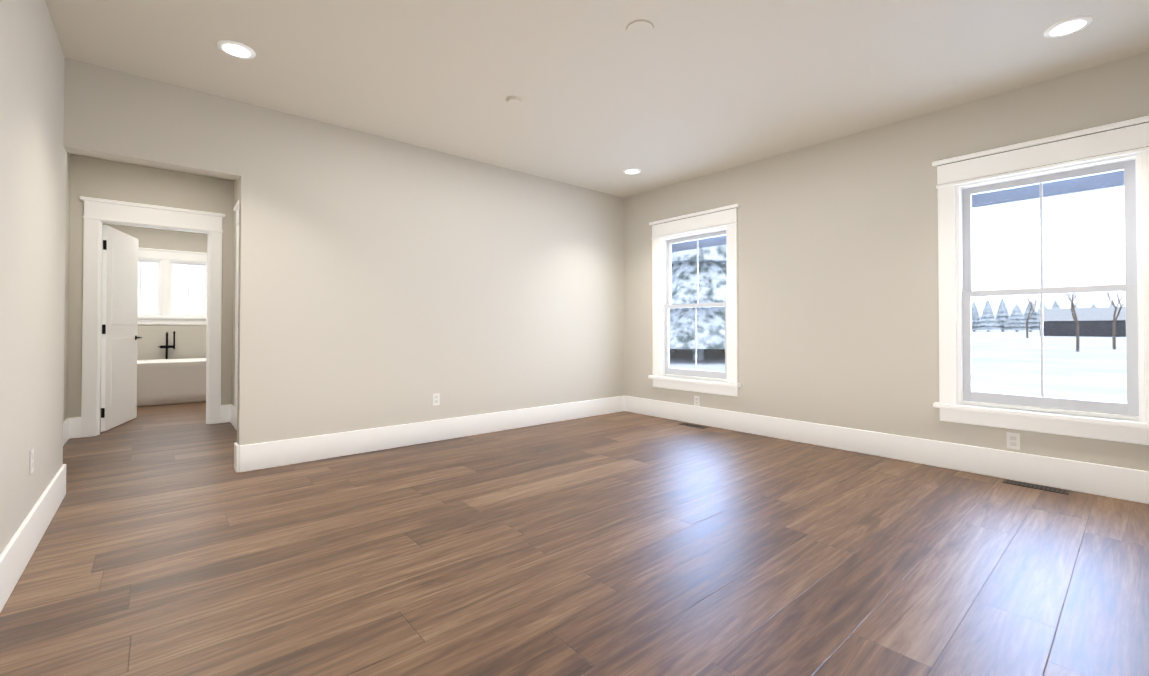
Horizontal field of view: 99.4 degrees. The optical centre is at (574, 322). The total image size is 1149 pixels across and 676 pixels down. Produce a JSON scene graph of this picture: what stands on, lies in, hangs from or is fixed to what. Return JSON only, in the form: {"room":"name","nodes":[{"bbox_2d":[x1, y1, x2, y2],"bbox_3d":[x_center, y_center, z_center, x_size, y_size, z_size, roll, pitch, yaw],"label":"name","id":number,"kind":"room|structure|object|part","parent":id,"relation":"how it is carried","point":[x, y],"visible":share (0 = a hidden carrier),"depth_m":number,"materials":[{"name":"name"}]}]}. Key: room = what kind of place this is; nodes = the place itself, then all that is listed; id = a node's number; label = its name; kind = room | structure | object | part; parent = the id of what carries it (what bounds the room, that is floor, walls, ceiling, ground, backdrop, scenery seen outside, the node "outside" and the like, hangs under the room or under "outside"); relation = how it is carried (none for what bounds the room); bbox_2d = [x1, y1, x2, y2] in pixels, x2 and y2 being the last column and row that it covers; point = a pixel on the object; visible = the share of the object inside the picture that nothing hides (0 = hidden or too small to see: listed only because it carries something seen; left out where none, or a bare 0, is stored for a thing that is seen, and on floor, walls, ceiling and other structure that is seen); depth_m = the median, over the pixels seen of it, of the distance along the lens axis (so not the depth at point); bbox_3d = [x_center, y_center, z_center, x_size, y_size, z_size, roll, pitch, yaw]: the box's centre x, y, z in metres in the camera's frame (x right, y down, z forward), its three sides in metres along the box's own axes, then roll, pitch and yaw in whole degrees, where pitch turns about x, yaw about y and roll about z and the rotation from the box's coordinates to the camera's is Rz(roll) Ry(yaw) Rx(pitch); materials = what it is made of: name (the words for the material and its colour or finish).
{"room":"empty bedroom","nodes":[
{"label":"empty bedroom","id":0,"kind":"room"},
{"bbox_2d":[0,0,66,554],"bbox_3d":[-1.605,-0.296,1.077,0.140,2.740,5.242,1,-1,-41],"label":"wall","id":1,"kind":"structure","parent":0,"point":[33,159],"depth_m":2.26,"materials":[{"name":"grey paint"}]},
{"bbox_2d":[29,448,33,474],"bbox_3d":[-2.577,0.659,2.312,0.006,0.114,0.070,1,-1,-41],"label":"wall outlet","id":2,"kind":"object","parent":1,"relation":"attached to","point":[31,469],"visible":0.98,"depth_m":2.30,"materials":[{"name":"white plastic"}]},
{"bbox_2d":[0,464,65,612],"bbox_3d":[-1.599,0.978,1.170,0.020,0.195,5.118,1,-1,-41],"label":"baseboard","id":3,"kind":"structure","parent":1,"relation":"attached to","point":[18,552],"depth_m":2.20,"materials":[{"name":"white paint"}]},
{"bbox_2d":[63,152,70,421],"bbox_3d":[-4.125,-0.264,3.757,0.200,2.740,2.388,1,-1,-41],"label":"wall","id":4,"kind":"structure","parent":0,"point":[66,286],"depth_m":4.59,"materials":[{"name":"grey paint"}]},
{"bbox_2d":[63,418,75,445],"bbox_3d":[-4.129,1.009,3.831,0.030,0.195,2.248,1,-1,-41],"label":"baseboard","id":5,"kind":"structure","parent":4,"relation":"attached to","point":[69,425],"depth_m":4.67,"materials":[{"name":"white paint"}]},
{"bbox_2d":[67,155,233,417],"bbox_3d":[-4.303,-0.246,5.256,3.080,2.740,0.120,1,-1,-41],"label":"wall","id":6,"kind":"structure","parent":0,"point":[105,179],"depth_m":5.01,"materials":[{"name":"grey paint"}]},
{"bbox_2d":[76,417,80,435],"bbox_3d":[-5.139,1.019,4.614,0.655,0.195,0.016,1,-1,-41],"label":"baseboard","id":7,"kind":"structure","parent":6,"relation":"attached to","point":[78,420],"depth_m":4.71,"materials":[{"name":"white paint"}]},
{"bbox_2d":[101,225,141,431],"bbox_3d":[-4.978,0.064,5.342,0.155,2.098,0.869,0,-1,-26],"label":"door","id":8,"kind":"structure","parent":6,"relation":"in","point":[119,337],"depth_m":5.24,"materials":[{"name":"white paint"}]},
{"bbox_3d":[-4.788,0.065,4.953,0.029,1.810,0.004,0,-1,-26],"label":"door slab hinges","id":9,"kind":"part","parent":8,"relation":"part of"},
{"bbox_2d":[80,196,225,436],"bbox_3d":[-4.420,-0.047,5.153,1.152,2.340,0.204,1,-1,-41],"label":"door frame","id":10,"kind":"structure","parent":6,"relation":"attached to","point":[98,212],"depth_m":4.94,"materials":[{"name":"white paint"}]},
{"bbox_2d":[220,405,223,422],"bbox_3d":[-3.676,1.034,5.866,0.955,0.195,0.016,1,-1,-41],"label":"baseboard","id":11,"kind":"structure","parent":6,"relation":"attached to","point":[222,406],"depth_m":5.45,"materials":[{"name":"white paint"}]},
{"bbox_2d":[101,223,207,359],"bbox_3d":[-6.195,-0.220,7.466,3.080,2.740,0.140,1,-1,-41],"label":"wall","id":12,"kind":"structure","parent":0,"point":[190,341],"depth_m":7.40,"materials":[{"name":"grey paint"}]},
{"bbox_2d":[137,248,206,324],"bbox_3d":[-6.230,-0.530,7.407,1.225,1.130,0.190,1,-1,-41],"label":"window","id":13,"kind":"structure","parent":12,"relation":"in","point":[165,258],"depth_m":7.39,"materials":[{"name":"white paint"}]},
{"bbox_3d":[-6.250,-0.518,7.429,0.939,0.759,0.004,1,-1,-41],"label":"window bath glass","id":14,"kind":"part","parent":13,"relation":"part of","materials":[{"name":"clear glass"}]},
{"bbox_3d":[-6.250,-0.518,7.429,1.009,0.829,0.030,1,-1,-41],"label":"bathroom window sash","id":15,"kind":"part","parent":13,"relation":"part of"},
{"bbox_2d":[232,180,238,406],"bbox_3d":[-3.099,-0.252,4.728,0.140,2.740,2.248,1,-1,-41],"label":"wall","id":16,"kind":"structure","parent":0,"point":[236,190],"depth_m":5.43,"materials":[{"name":"grey paint"}]},
{"bbox_2d":[224,405,236,443],"bbox_3d":[-3.168,1.019,4.653,0.040,0.195,2.248,1,-1,-41],"label":"baseboard","id":17,"kind":"structure","parent":16,"relation":"attached to","point":[229,410],"depth_m":5.46,"materials":[{"name":"white paint"}]},
{"bbox_2d":[234,200,238,428],"bbox_3d":[-3.265,-0.054,4.779,0.042,2.345,1.092,1,-1,-41],"label":"door frame","id":18,"kind":"structure","parent":16,"relation":"attached to","point":[236,208],"depth_m":5.11,"materials":[{"name":"white paint"}]},
{"bbox_2d":[64,58,623,445],"bbox_3d":[-1.308,-0.253,4.690,5.013,2.740,0.140,1,-1,-41],"label":"wall","id":19,"kind":"structure","parent":0,"point":[384,282],"depth_m":4.25,"materials":[{"name":"grey paint"}]},
{"bbox_2d":[234,396,623,471],"bbox_3d":[-0.925,1.022,4.902,4.091,0.195,0.020,1,-1,-41],"label":"baseboard","id":20,"kind":"structure","parent":19,"relation":"attached to","point":[250,457],"depth_m":4.36,"materials":[{"name":"white paint"}]},
{"bbox_2d":[433,393,439,405],"bbox_3d":[-1.303,0.726,4.586,0.070,0.114,0.006,1,-1,-41],"label":"wall outlet","id":21,"kind":"object","parent":19,"relation":"attached to","point":[436,398],"visible":1,"depth_m":4.58,"materials":[{"name":"white plastic"}]},
{"bbox_2d":[0,402,1148,675],"bbox_3d":[-1.742,1.175,4.489,6.193,0.120,10.630,1,-1,-41],"label":"floor","id":22,"kind":"structure","parent":0,"point":[172,542],"depth_m":2.19,"materials":[{"name":"brown wood"}]},
{"bbox_2d":[100,358,205,408],"bbox_3d":[-5.845,0.844,6.937,1.700,0.600,0.800,1,-1,-41],"label":"bathtub","id":23,"kind":"object","parent":22,"relation":"on","point":[168,381],"visible":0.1,"depth_m":6.73,"materials":[{"name":"white ceramic"}]},
{"bbox_2d":[158,331,175,358],"bbox_3d":[-6.083,0.642,7.263,0.199,1.013,0.239,1,-1,-41],"label":"tub filler","id":24,"kind":"object","parent":22,"relation":"on","point":[166,346],"visible":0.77,"depth_m":7.32,"materials":[{"name":"black metal"}]},
{"bbox_2d":[680,423,707,428],"bbox_3d":[1.292,1.122,5.291,0.100,0.006,0.320,1,-1,-41],"label":"floor vent","id":25,"kind":"object","parent":22,"relation":"in","point":[693,425],"visible":1,"depth_m":5.28,"materials":[{"name":"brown metal"}]},
{"bbox_2d":[1002,479,1069,494],"bbox_3d":[3.078,1.097,3.253,0.100,0.006,0.320,1,-1,-41],"label":"floor vent","id":26,"kind":"object","parent":22,"relation":"in","point":[1050,489],"visible":1,"depth_m":3.24,"materials":[{"name":"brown metal"}]},
{"bbox_2d":[45,0,1148,197],"bbox_3d":[-1.742,-1.685,4.523,6.193,0.120,10.630,1,-1,-41],"label":"ceiling","id":27,"kind":"structure","parent":0,"point":[684,90],"depth_m":3.09,"materials":[{"name":"beige paint"}]},
{"bbox_2d":[217,40,255,58],"bbox_3d":[-2.037,-1.640,2.934,0.192,0.008,0.192,1,-1,-41],"label":"recessed light","id":28,"kind":"object","parent":27,"relation":"in","point":[236,49],"visible":1,"depth_m":2.92,"materials":[{"name":"white paint"}]},
{"bbox_2d":[506,96,522,105],"bbox_3d":[-0.441,-1.625,3.576,0.120,0.022,0.120,1,-1,-41],"label":"smoke detector","id":29,"kind":"object","parent":27,"relation":"attached to","point":[514,100],"visible":1,"depth_m":3.55,"materials":[{"name":"beige paint"}]},
{"bbox_2d":[623,168,640,173],"bbox_3d":[0.614,-1.613,5.204,0.192,0.008,0.192,1,-1,-41],"label":"recessed light","id":30,"kind":"object","parent":27,"relation":"in","point":[631,171],"visible":1,"depth_m":5.20,"materials":[{"name":"white paint"}]},
{"bbox_2d":[626,20,653,37],"bbox_3d":[0.366,-1.642,2.727,0.156,0.008,0.156,1,-1,-41],"label":"ceiling box","id":31,"kind":"object","parent":27,"relation":"attached to","point":[639,28],"visible":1,"depth_m":2.71,"materials":[{"name":"beige paint"}]},
{"bbox_2d":[1044,16,1092,37],"bbox_3d":[2.748,-1.643,2.713,0.192,0.008,0.192,1,-1,-41],"label":"recessed light","id":32,"kind":"object","parent":27,"relation":"in","point":[1068,26],"visible":0.96,"depth_m":2.70,"materials":[{"name":"white paint"}]},
{"bbox_2d":[624,52,1148,470],"bbox_3d":[2.309,-0.256,4.428,0.140,2.740,5.242,1,-1,-41],"label":"wall","id":33,"kind":"structure","parent":0,"point":[838,282],"depth_m":4.18,"materials":[{"name":"grey paint"}]},
{"bbox_2d":[649,204,740,396],"bbox_3d":[1.354,-0.221,5.496,0.200,1.985,1.186,1,-1,-41],"label":"window","id":34,"kind":"structure","parent":33,"relation":"in","point":[709,221],"depth_m":5.50,"materials":[{"name":"white paint"}]},
{"bbox_3d":[1.387,-0.190,5.523,0.075,1.605,0.866,1,-1,-41],"label":"window sash","id":35,"kind":"part","parent":34,"relation":"part of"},
{"bbox_2d":[694,396,699,405],"bbox_3d":[1.359,0.876,5.411,0.006,0.114,0.070,1,-1,-41],"label":"wall outlet","id":36,"kind":"object","parent":33,"relation":"attached to","point":[696,400],"visible":1,"depth_m":5.41,"materials":[{"name":"white plastic"}]},
{"bbox_2d":[624,396,1148,503],"bbox_3d":[2.240,1.016,4.374,0.016,0.195,4.932,1,-1,-41],"label":"baseboard","id":37,"kind":"structure","parent":33,"relation":"attached to","point":[1072,475],"depth_m":3.75,"materials":[{"name":"white paint"}]},
{"bbox_2d":[672,170,1123,251],"bbox_3d":[2.742,-1.127,4.809,1.000,0.150,6.242,1,-1,-41],"label":"roof","id":38,"kind":"structure","parent":33,"relation":"attached to","point":[1094,183],"depth_m":3.95,"materials":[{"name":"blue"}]},
{"bbox_2d":[1007,432,1019,449],"bbox_3d":[3.074,0.832,3.410,0.006,0.114,0.070,1,-1,-41],"label":"wall outlet","id":39,"kind":"object","parent":33,"relation":"attached to","point":[1013,440],"visible":1,"depth_m":3.41,"materials":[{"name":"white plastic"}]},
{"bbox_2d":[932,116,1148,444],"bbox_3d":[3.200,-0.246,3.341,0.200,1.985,1.186,1,-1,-41],"label":"window","id":40,"kind":"structure","parent":33,"relation":"in","point":[1126,140],"depth_m":3.31,"materials":[{"name":"white paint"}]},
{"bbox_3d":[3.233,-0.216,3.368,0.075,1.605,0.866,1,-1,-41],"label":"window sash","id":41,"kind":"part","parent":40,"relation":"part of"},
{"label":"outside","id":42,"kind":"structure","parent":0,"visible":0},
{"bbox_2d":[670,330,1126,402],"bbox_3d":[89.199,2.837,102.667,570.000,0.200,560.000,1,-1,-41],"label":"ground","id":43,"kind":"structure","parent":42,"point":[1089,377],"depth_m":20.23,"materials":[{"name":"white snow"}]},
{"bbox_2d":[670,244,1124,359],"bbox_3d":[101.603,-12.229,119.122,276.999,30.345,181.086,1,-1,-41],"label":"trees","id":44,"kind":"object","parent":43,"relation":"on","point":[1024,321],"depth_m":21.29,"materials":[{"name":"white plant"}]},
{"bbox_2d":[1036,307,1125,336],"bbox_3d":[95.153,-0.085,88.337,7.800,5.300,14.800,0,-1,-26],"label":"barn","id":45,"kind":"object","parent":43,"relation":"on","point":[1068,324],"depth_m":87.90,"materials":[{"name":"grey"}]}
]}

